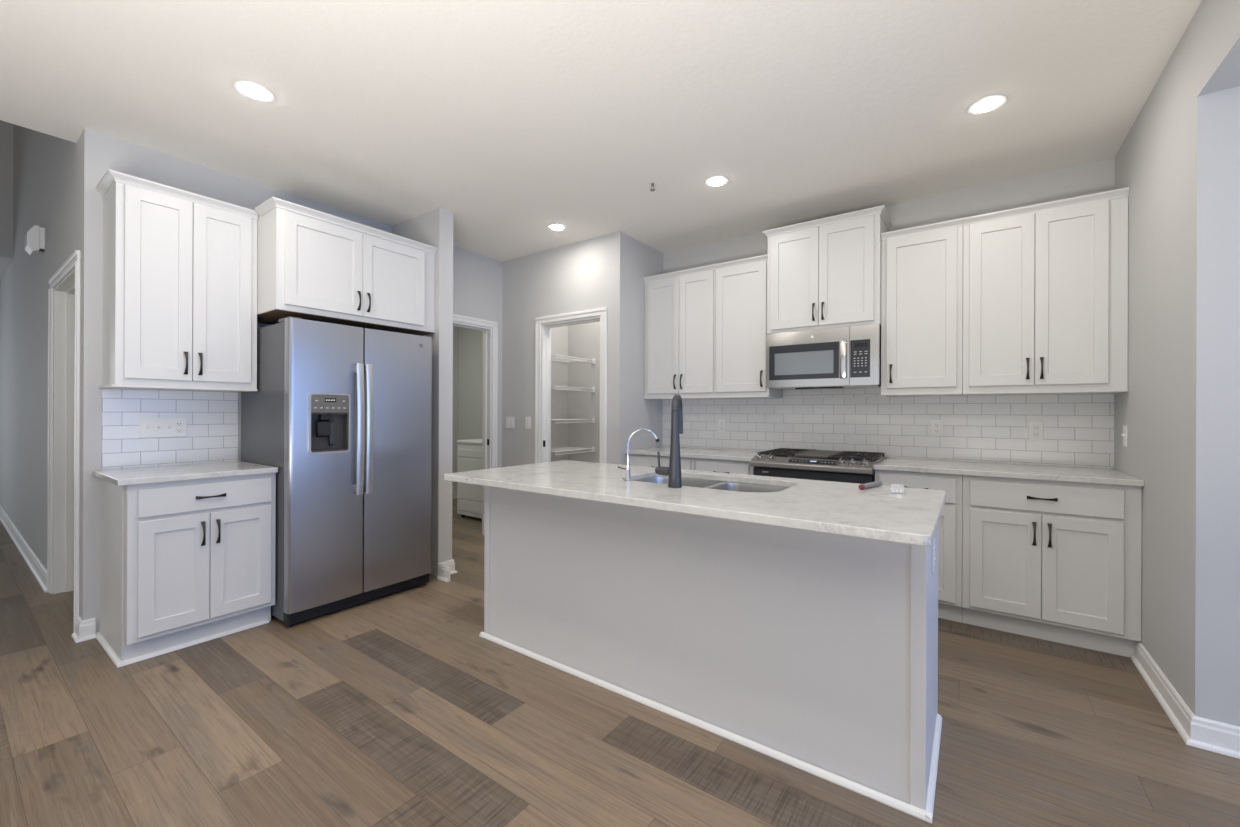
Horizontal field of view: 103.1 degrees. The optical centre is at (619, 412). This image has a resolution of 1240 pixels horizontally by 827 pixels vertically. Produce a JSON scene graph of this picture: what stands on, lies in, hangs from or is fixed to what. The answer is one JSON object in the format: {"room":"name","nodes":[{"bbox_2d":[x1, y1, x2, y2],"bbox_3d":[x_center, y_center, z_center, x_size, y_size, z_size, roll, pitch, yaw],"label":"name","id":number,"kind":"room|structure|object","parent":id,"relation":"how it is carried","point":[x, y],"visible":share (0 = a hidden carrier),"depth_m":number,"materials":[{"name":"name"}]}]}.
{"room":"kitchen","nodes":[
{"label":"kitchen","id":0,"kind":"room"},
{"bbox_2d":[0,120,12,281],"bbox_3d":[-8.368,-2.780,3.886,2.220,2.420,4.382,0,0,36],"label":"wall","id":1,"kind":"structure","parent":0,"point":[6,129],"depth_m":4.99,"materials":[{"name":"grey paint"}]},
{"bbox_2d":[0,124,80,569],"bbox_3d":[-5.461,-1.379,4.570,6.160,5.200,0.120,0,0,36],"label":"wall","id":2,"kind":"structure","parent":0,"point":[46,168],"depth_m":4.09,"materials":[{"name":"grey paint"}]},
{"bbox_2d":[0,505,46,592],"bbox_3d":[-5.898,1.167,4.785,4.934,0.104,0.028,0,0,36],"label":"baseboard","id":3,"kind":"structure","parent":2,"relation":"attached to","point":[37,568],"depth_m":4.12,"materials":[{"name":"white paint"}]},
{"bbox_2d":[24,225,44,254],"bbox_3d":[-4.271,-1.250,3.592,0.174,0.190,0.084,0,0,36],"label":"door chime","id":4,"kind":"object","parent":2,"relation":"attached to","point":[34,239],"visible":1,"depth_m":3.55,"materials":[{"name":"white plastic"}]},
{"bbox_2d":[47,250,79,632],"bbox_3d":[-3.404,0.166,3.083,1.093,2.124,0.139,0,0,36],"label":"door frame","id":5,"kind":"structure","parent":2,"relation":"in","point":[63,515],"depth_m":3.33,"materials":[{"name":"white paint"}]},
{"bbox_2d":[71,616,95,642],"bbox_3d":[-2.930,1.178,2.689,0.138,0.104,0.075,0,0,36],"label":"baseboard","id":6,"kind":"structure","parent":2,"relation":"attached to","point":[85,630],"depth_m":2.67,"materials":[{"name":"white paint"}]},
{"bbox_2d":[79,128,502,632],"bbox_3d":[-2.099,-0.151,3.871,0.129,2.766,2.902,0,0,36],"label":"wall","id":7,"kind":"structure","parent":0,"point":[100,152],"depth_m":2.72,"materials":[{"name":"grey paint"}]},
{"bbox_2d":[139,418,186,437],"bbox_3d":[-2.698,0.093,2.907,0.019,0.112,0.208,0,0,36],"label":"switch plate","id":8,"kind":"object","parent":7,"relation":"attached to","point":[148,427],"visible":1,"depth_m":2.90,"materials":[{"name":"white plastic"}]},
{"bbox_2d":[176,428,182,432],"bbox_3d":[-2.658,0.112,2.967,0.004,0.027,0.032,0,0,36],"label":"socket","id":9,"kind":"object","parent":8,"relation":"attached to","point":[178,430],"depth_m":2.97,"materials":[{"name":"white plastic"}]},
{"bbox_2d":[102,389,237,468],"bbox_3d":[-2.675,0.094,2.963,0.009,0.444,0.617,0,0,36],"label":"backsplash","id":10,"kind":"structure","parent":7,"relation":"attached to","point":[212,417],"depth_m":2.93,"materials":[{"name":"white tile"}]},
{"bbox_2d":[95,169,258,391],"bbox_3d":[-2.530,-0.677,2.842,0.380,1.097,0.645,0,0,36],"label":"upper cabinet","id":11,"kind":"object","parent":7,"relation":"attached to","point":[180,266],"visible":1,"depth_m":2.71,"materials":[{"name":"white paint"}]},
{"bbox_2d":[255,197,436,334],"bbox_3d":[-1.933,-0.916,3.435,0.660,0.638,1.069,0,0,36],"label":"upper cabinet","id":12,"kind":"object","parent":7,"relation":"attached to","point":[314,265],"visible":0.98,"depth_m":3.14,"materials":[{"name":"white paint"}]},
{"bbox_2d":[453,314,497,534],"bbox_3d":[-1.552,0.166,4.613,0.139,2.137,0.918,0,0,36],"label":"door frame","id":13,"kind":"structure","parent":7,"relation":"in","point":[490,335],"depth_m":4.92,"materials":[{"name":"white paint"}]},
{"bbox_2d":[392,207,452,576],"bbox_3d":[-1.637,-0.149,3.956,0.781,2.766,0.120,0,0,36],"label":"wall","id":14,"kind":"structure","parent":0,"point":[434,228],"depth_m":3.72,"materials":[{"name":"grey paint"}]},
{"bbox_2d":[437,559,457,581],"bbox_3d":[-1.516,1.183,3.866,0.771,0.104,0.178,0,0,36],"label":"baseboard","id":15,"kind":"structure","parent":14,"relation":"attached to","point":[447,568],"depth_m":3.64,"materials":[{"name":"white paint"}]},
{"bbox_2d":[452,326,482,498],"bbox_3d":[-2.625,-0.144,5.008,2.069,2.750,3.898,0,0,36],"label":"wall","id":16,"kind":"structure","parent":0,"point":[467,343],"depth_m":6.93,"materials":[{"name":"grey paint"}]},
{"bbox_2d":[551,326,567,461],"bbox_3d":[-0.764,-0.146,5.288,0.120,2.766,0.716,0,0,36],"label":"wall","id":17,"kind":"structure","parent":0,"point":[559,335],"depth_m":5.33,"materials":[{"name":"grey paint"}]},
{"bbox_2d":[551,355,594,363],"bbox_3d":[-0.587,-0.540,5.091,0.376,0.056,0.592,0,0,36],"label":"wire shelf","id":18,"kind":"object","parent":17,"relation":"attached to","point":[564,359],"visible":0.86,"depth_m":5.10,"materials":[{"name":"white metal"}]},
{"bbox_2d":[551,447,594,454],"bbox_3d":[-0.590,0.398,5.091,0.376,0.056,0.592,0,0,36],"label":"wire shelf","id":19,"kind":"object","parent":17,"relation":"attached to","point":[561,449],"visible":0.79,"depth_m":5.06,"materials":[{"name":"white metal"}]},
{"bbox_2d":[551,386,594,392],"bbox_3d":[-0.588,-0.236,5.091,0.376,0.056,0.592,0,0,36],"label":"wire shelf","id":20,"kind":"object","parent":17,"relation":"attached to","point":[552,387],"visible":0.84,"depth_m":5.07,"materials":[{"name":"white metal"}]},
{"bbox_2d":[551,418,594,422],"bbox_3d":[-0.589,0.090,5.091,0.376,0.056,0.592,0,0,36],"label":"wire shelf","id":21,"kind":"object","parent":17,"relation":"attached to","point":[592,419],"visible":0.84,"depth_m":5.00,"materials":[{"name":"white metal"}]},
{"bbox_2d":[502,232,627,466],"bbox_3d":[-0.617,-0.145,4.668,1.593,2.766,0.120,0,0,36],"label":"wall","id":22,"kind":"structure","parent":0,"point":[589,274],"depth_m":4.58,"materials":[{"name":"grey paint"}]},
{"bbox_2d":[506,417,513,428],"bbox_3d":[-1.103,0.106,4.936,0.118,0.116,0.010,0,0,36],"label":"light switch","id":23,"kind":"object","parent":22,"relation":"attached to","point":[509,420],"visible":1,"depth_m":4.93,"materials":[{"name":"white plastic"}]},
{"bbox_2d":[525,417,530,428],"bbox_3d":[-0.896,0.105,4.787,0.072,0.116,0.010,0,0,36],"label":"light switch","id":24,"kind":"object","parent":22,"relation":"attached to","point":[527,419],"visible":1,"depth_m":4.78,"materials":[{"name":"white plastic"}]},
{"bbox_2d":[535,307,606,462],"bbox_3d":[-0.430,0.168,4.522,0.854,2.140,0.139,0,0,36],"label":"door frame","id":25,"kind":"structure","parent":22,"relation":"in","point":[542,331],"depth_m":4.69,"materials":[{"name":"white paint"}]},
{"bbox_2d":[0,0,1201,261],"bbox_3d":[-0.340,-1.619,0.608,10.900,0.216,8.800,0,0,36],"label":"ceiling","id":26,"kind":"structure","parent":0,"point":[515,119],"depth_m":2.38,"materials":[{"name":"white paint"}]},
{"bbox_2d":[233,80,274,101],"bbox_3d":[-1.746,-1.523,2.352,0.160,0.018,0.160,0,0,36],"label":"recessed light","id":27,"kind":"object","parent":26,"relation":"in","point":[251,90],"visible":1,"depth_m":2.33,"materials":[{"name":"white plastic"}]},
{"bbox_2d":[548,223,566,230],"bbox_3d":[-0.518,-1.518,4.065,0.160,0.018,0.160,0,0,36],"label":"recessed light","id":28,"kind":"object","parent":26,"relation":"in","point":[556,227],"visible":1,"depth_m":4.04,"materials":[{"name":"white plastic"}]},
{"bbox_2d":[649,182,655,190],"bbox_3d":[0.217,-1.502,3.281,0.052,0.046,0.052,0,0,36],"label":"sprinkler head","id":29,"kind":"object","parent":26,"relation":"attached to","point":[652,184],"visible":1,"depth_m":3.28},
{"bbox_2d":[704,175,728,186],"bbox_3d":[0.638,-1.514,3.249,0.160,0.018,0.160,0,0,36],"label":"recessed light","id":30,"kind":"object","parent":26,"relation":"in","point":[714,181],"visible":1,"depth_m":3.23,"materials":[{"name":"white plastic"}]},
{"bbox_2d":[967,94,1007,114],"bbox_3d":[1.815,-1.510,2.433,0.160,0.018,0.160,0,0,36],"label":"recessed light","id":31,"kind":"object","parent":26,"relation":"in","point":[990,103],"visible":1,"depth_m":2.42,"materials":[{"name":"white plastic"}]},
{"bbox_2d":[0,499,1239,826],"bbox_3d":[-1.697,1.234,1.647,16.100,0.001,8.952,0,0,36],"label":"floor","id":32,"kind":"structure","parent":0,"point":[394,709],"depth_m":1.87,"materials":[{"name":"brown wood"}]},
{"bbox_2d":[96,473,275,667],"bbox_3d":[-2.419,0.789,2.764,0.660,0.883,0.644,0,0,36],"label":"base cabinet","id":33,"kind":"object","parent":32,"relation":"on","point":[184,563],"visible":0.95,"depth_m":2.55,"materials":[{"name":"white paint"}]},
{"bbox_2d":[92,461,277,485],"bbox_3d":[-2.427,0.332,2.762,0.647,0.030,0.655,0,0,36],"label":"countertop","id":34,"kind":"structure","parent":33,"relation":"on","point":[179,472],"depth_m":2.63,"materials":[{"name":"white stone"}]},
{"bbox_2d":[241,316,431,627],"bbox_3d":[-1.880,0.345,3.340,0.806,1.774,0.908,0,0,36],"label":"refrigerator","id":35,"kind":"object","parent":32,"relation":"on","point":[343,413],"visible":1,"depth_m":3.03,"materials":[{"name":"grey metal"}]},
{"bbox_2d":[457,439,481,518],"bbox_3d":[-1.436,0.782,5.870,0.691,0.904,0.707,0,0,36],"label":"cabinet","id":36,"kind":"object","parent":32,"relation":"on","point":[469,451],"visible":0.32,"depth_m":5.65,"materials":[{"name":"white wood"}]},
{"bbox_2d":[629,454,694,469],"bbox_3d":[0.483,0.800,4.279,0.651,0.882,0.660,0,0,36],"label":"base cabinet","id":37,"kind":"object","parent":32,"relation":"on","point":[634,459],"visible":0.08,"depth_m":4.06,"materials":[{"name":"white paint"}]},
{"bbox_2d":[624,446,761,461],"bbox_3d":[0.684,0.343,4.144,1.133,0.030,0.647,0,0,36],"label":"countertop","id":38,"kind":"structure","parent":37,"relation":"on","point":[688,452],"depth_m":4.00,"materials":[{"name":"white stone"}]},
{"bbox_2d":[479,486,941,823],"bbox_3d":[0.295,0.799,2.395,2.113,0.883,0.726,0,0,36],"label":"kitchen island","id":39,"kind":"object","parent":32,"relation":"on","point":[815,653],"visible":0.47,"depth_m":1.86,"materials":[{"name":"white paint"}]},
{"bbox_2d":[444,460,945,545],"bbox_3d":[0.225,0.342,2.317,2.156,0.030,0.948,0,0,36],"label":"island countertop","id":40,"kind":"structure","parent":39,"relation":"on","point":[912,517],"depth_m":1.91,"materials":[{"name":"white stone"}]},
{"bbox_2d":[618,428,659,481],"bbox_3d":[0.092,0.202,2.321,0.203,0.248,0.047,0,0,-10],"label":"water tap","id":41,"kind":"object","parent":40,"relation":"on","point":[627,468],"visible":1,"depth_m":2.30,"materials":[{"name":"silver metal"}]},
{"bbox_2d":[655,394,682,487],"bbox_3d":[0.222,0.123,2.186,0.122,0.407,0.134,0,0,19],"label":"faucet","id":42,"kind":"object","parent":40,"relation":"on","point":[673,471],"visible":1,"depth_m":2.13,"materials":[{"name":"grey metal"}]},
{"bbox_2d":[636,476,788,492],"bbox_3d":[0.414,0.465,2.356,0.833,0.214,0.500,0,0,36],"label":"sink","id":43,"kind":"object","parent":40,"relation":"in","point":[701,483],"visible":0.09,"depth_m":2.50,"materials":[{"name":"silver metal"}]},
{"bbox_2d":[859,481,881,489],"bbox_3d":[1.091,0.318,2.142,0.187,0.023,0.023,0,0,-40],"label":"tube","id":44,"kind":"object","parent":40,"relation":"on","point":[876,483],"visible":1,"depth_m":2.12,"materials":[{"name":"grey plastic"}]},
{"bbox_2d":[890,484,903,493],"bbox_3d":[1.158,0.321,2.057,0.048,0.018,0.152,0,0,30],"label":"case","id":45,"kind":"object","parent":40,"relation":"on","point":[895,488],"visible":1,"depth_m":2.00,"materials":[{"name":"white plastic"}]},
{"bbox_2d":[932,537,935,574],"bbox_3d":[1.111,0.509,1.741,0.009,0.116,0.072,0,0,36],"label":"outlet","id":46,"kind":"object","parent":39,"relation":"attached to","point":[933,543],"visible":0.96,"depth_m":1.71,"materials":[{"name":"white plastic"}]},
{"bbox_2d":[695,458,754,474],"bbox_3d":[0.942,0.802,3.950,0.477,0.882,0.660,0,0,36],"label":"base cabinet","id":47,"kind":"object","parent":32,"relation":"on","point":[710,465],"visible":0.19,"depth_m":3.70,"materials":[{"name":"white paint"}]},
{"bbox_2d":[750,448,886,483],"bbox_3d":[1.439,0.768,3.555,0.781,0.952,0.707,0,0,36],"label":"gas range","id":48,"kind":"object","parent":32,"relation":"on","point":[810,464],"visible":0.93,"depth_m":3.34,"materials":[{"name":"grey metal"}]},
{"bbox_2d":[761,452,886,462],"bbox_3d":[1.474,0.324,3.603,0.781,0.010,0.590,0,0,36],"label":"cooktop","id":49,"kind":"object","parent":48,"relation":"in","point":[787,455],"depth_m":3.43,"materials":[{"name":"silver metal"}]},
{"bbox_2d":[875,470,962,622],"bbox_3d":[1.964,0.805,3.219,0.456,0.882,0.660,0,0,36],"label":"base cabinet","id":50,"kind":"object","parent":32,"relation":"on","point":[950,523],"visible":0.2,"depth_m":2.89,"materials":[{"name":"white paint"}]},
{"bbox_2d":[962,475,1141,656],"bbox_3d":[2.447,0.807,2.873,0.728,0.882,0.660,0,0,36],"label":"base cabinet","id":51,"kind":"object","parent":32,"relation":"on","point":[1055,561],"visible":0.98,"depth_m":2.61,"materials":[{"name":"white paint"}]},
{"bbox_2d":[873,457,1143,485],"bbox_3d":[2.265,0.348,3.013,1.190,0.030,0.647,0,0,36],"label":"countertop","id":52,"kind":"structure","parent":51,"relation":"on","point":[988,469],"depth_m":2.85,"materials":[{"name":"white stone"}]},
{"bbox_2d":[627,236,662,449],"bbox_3d":[0.191,-0.142,4.531,0.120,2.766,0.596,0,0,36],"label":"wall","id":53,"kind":"structure","parent":0,"point":[643,260],"depth_m":4.40,"materials":[{"name":"grey paint"}]},
{"bbox_2d":[568,157,1114,462],"bbox_3d":[1.265,-0.139,4.202,4.445,2.766,0.120,0,0,36],"label":"wall","id":54,"kind":"structure","parent":0,"point":[1098,176],"depth_m":3.60,"materials":[{"name":"grey paint"}]},
{"bbox_2d":[643,264,724,399],"bbox_3d":[0.587,-0.666,4.381,0.693,1.097,0.380,0,0,36],"label":"upper cabinet","id":55,"kind":"object","parent":54,"relation":"attached to","point":[680,306],"visible":0.93,"depth_m":4.23,"materials":[{"name":"white paint"}]},
{"bbox_2d":[718,419,725,431],"bbox_3d":[0.903,0.121,4.370,0.072,0.116,0.009,0,0,36],"label":"outlet","id":56,"kind":"object","parent":54,"relation":"attached to","point":[721,422],"visible":1,"depth_m":4.37,"materials":[{"name":"white plastic"}]},
{"bbox_2d":[714,254,781,398],"bbox_3d":[1.052,-0.664,4.047,0.450,1.097,0.380,0,0,36],"label":"upper cabinet","id":57,"kind":"object","parent":54,"relation":"attached to","point":[742,284],"visible":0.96,"depth_m":3.92,"materials":[{"name":"white paint"}]},
{"bbox_2d":[762,205,892,333],"bbox_3d":[1.535,-0.988,3.672,0.827,0.782,0.430,0,0,36],"label":"upper cabinet","id":58,"kind":"object","parent":54,"relation":"attached to","point":[823,273],"visible":0.98,"depth_m":3.50,"materials":[{"name":"white paint"}]},
{"bbox_2d":[766,324,880,389],"bbox_3d":[1.530,-0.382,3.668,0.765,0.420,0.422,0,0,36],"label":"microwave","id":59,"kind":"object","parent":58,"relation":"attached to","point":[850,356],"visible":0.98,"depth_m":3.49,"materials":[{"name":"silver metal"}]},
{"bbox_2d":[782,388,886,397],"bbox_3d":[1.655,-0.146,3.843,0.766,0.066,0.009,0,0,36],"label":"backsplash","id":60,"kind":"structure","parent":54,"relation":"attached to","point":[858,392],"depth_m":3.84,"materials":[{"name":"white tile"}]},
{"bbox_2d":[662,394,1113,468],"bbox_3d":[1.673,0.110,3.830,3.108,0.444,0.009,0,0,36],"label":"backsplash","id":61,"kind":"structure","parent":54,"relation":"attached to","point":[1078,429],"depth_m":3.50,"materials":[{"name":"white tile"}]},
{"bbox_2d":[881,218,962,396],"bbox_3d":[2.047,-0.660,3.336,0.456,1.097,0.380,0,0,36],"label":"upper cabinet","id":62,"kind":"object","parent":54,"relation":"attached to","point":[922,266],"visible":0.95,"depth_m":3.21,"materials":[{"name":"white paint"}]},
{"bbox_2d":[931,420,942,436],"bbox_3d":[2.211,0.113,3.434,0.072,0.116,0.009,0,0,36],"label":"outlet","id":63,"kind":"object","parent":54,"relation":"attached to","point":[936,425],"visible":1,"depth_m":3.43,"materials":[{"name":"white plastic"}]},
{"bbox_2d":[1029,422,1042,439],"bbox_3d":[2.642,0.120,3.125,0.072,0.116,0.009,0,0,36],"label":"outlet","id":64,"kind":"object","parent":54,"relation":"attached to","point":[1035,428],"visible":1,"depth_m":3.12,"materials":[{"name":"white plastic"}]},
{"bbox_2d":[963,187,1129,395],"bbox_3d":[2.532,-0.659,2.988,0.733,1.097,0.380,0,0,36],"label":"upper cabinet","id":65,"kind":"object","parent":54,"relation":"attached to","point":[1045,285],"visible":1,"depth_m":2.84,"materials":[{"name":"white paint"}]},
{"bbox_2d":[1114,0,1239,726],"bbox_3d":[0.661,-0.141,-0.358,0.120,2.766,8.000,0,0,36],"label":"wall","id":66,"kind":"structure","parent":0,"point":[1179,159],"depth_m":1.90,"materials":[{"name":"grey paint"}]},
{"bbox_2d":[1121,425,1126,446],"bbox_3d":[2.765,0.132,2.703,0.019,0.116,0.072,0,0,36],"label":"light switch","id":67,"kind":"object","parent":66,"relation":"attached to","point":[1124,434],"visible":1,"depth_m":2.70,"materials":[{"name":"white plastic"}]},
{"bbox_2d":[1130,641,1239,758],"bbox_3d":[3.838,1.201,1.114,3.639,0.104,0.806,0,0,36],"label":"baseboard","id":68,"kind":"structure","parent":66,"relation":"attached to","point":[1199,732],"depth_m":1.90,"materials":[{"name":"white paint"}]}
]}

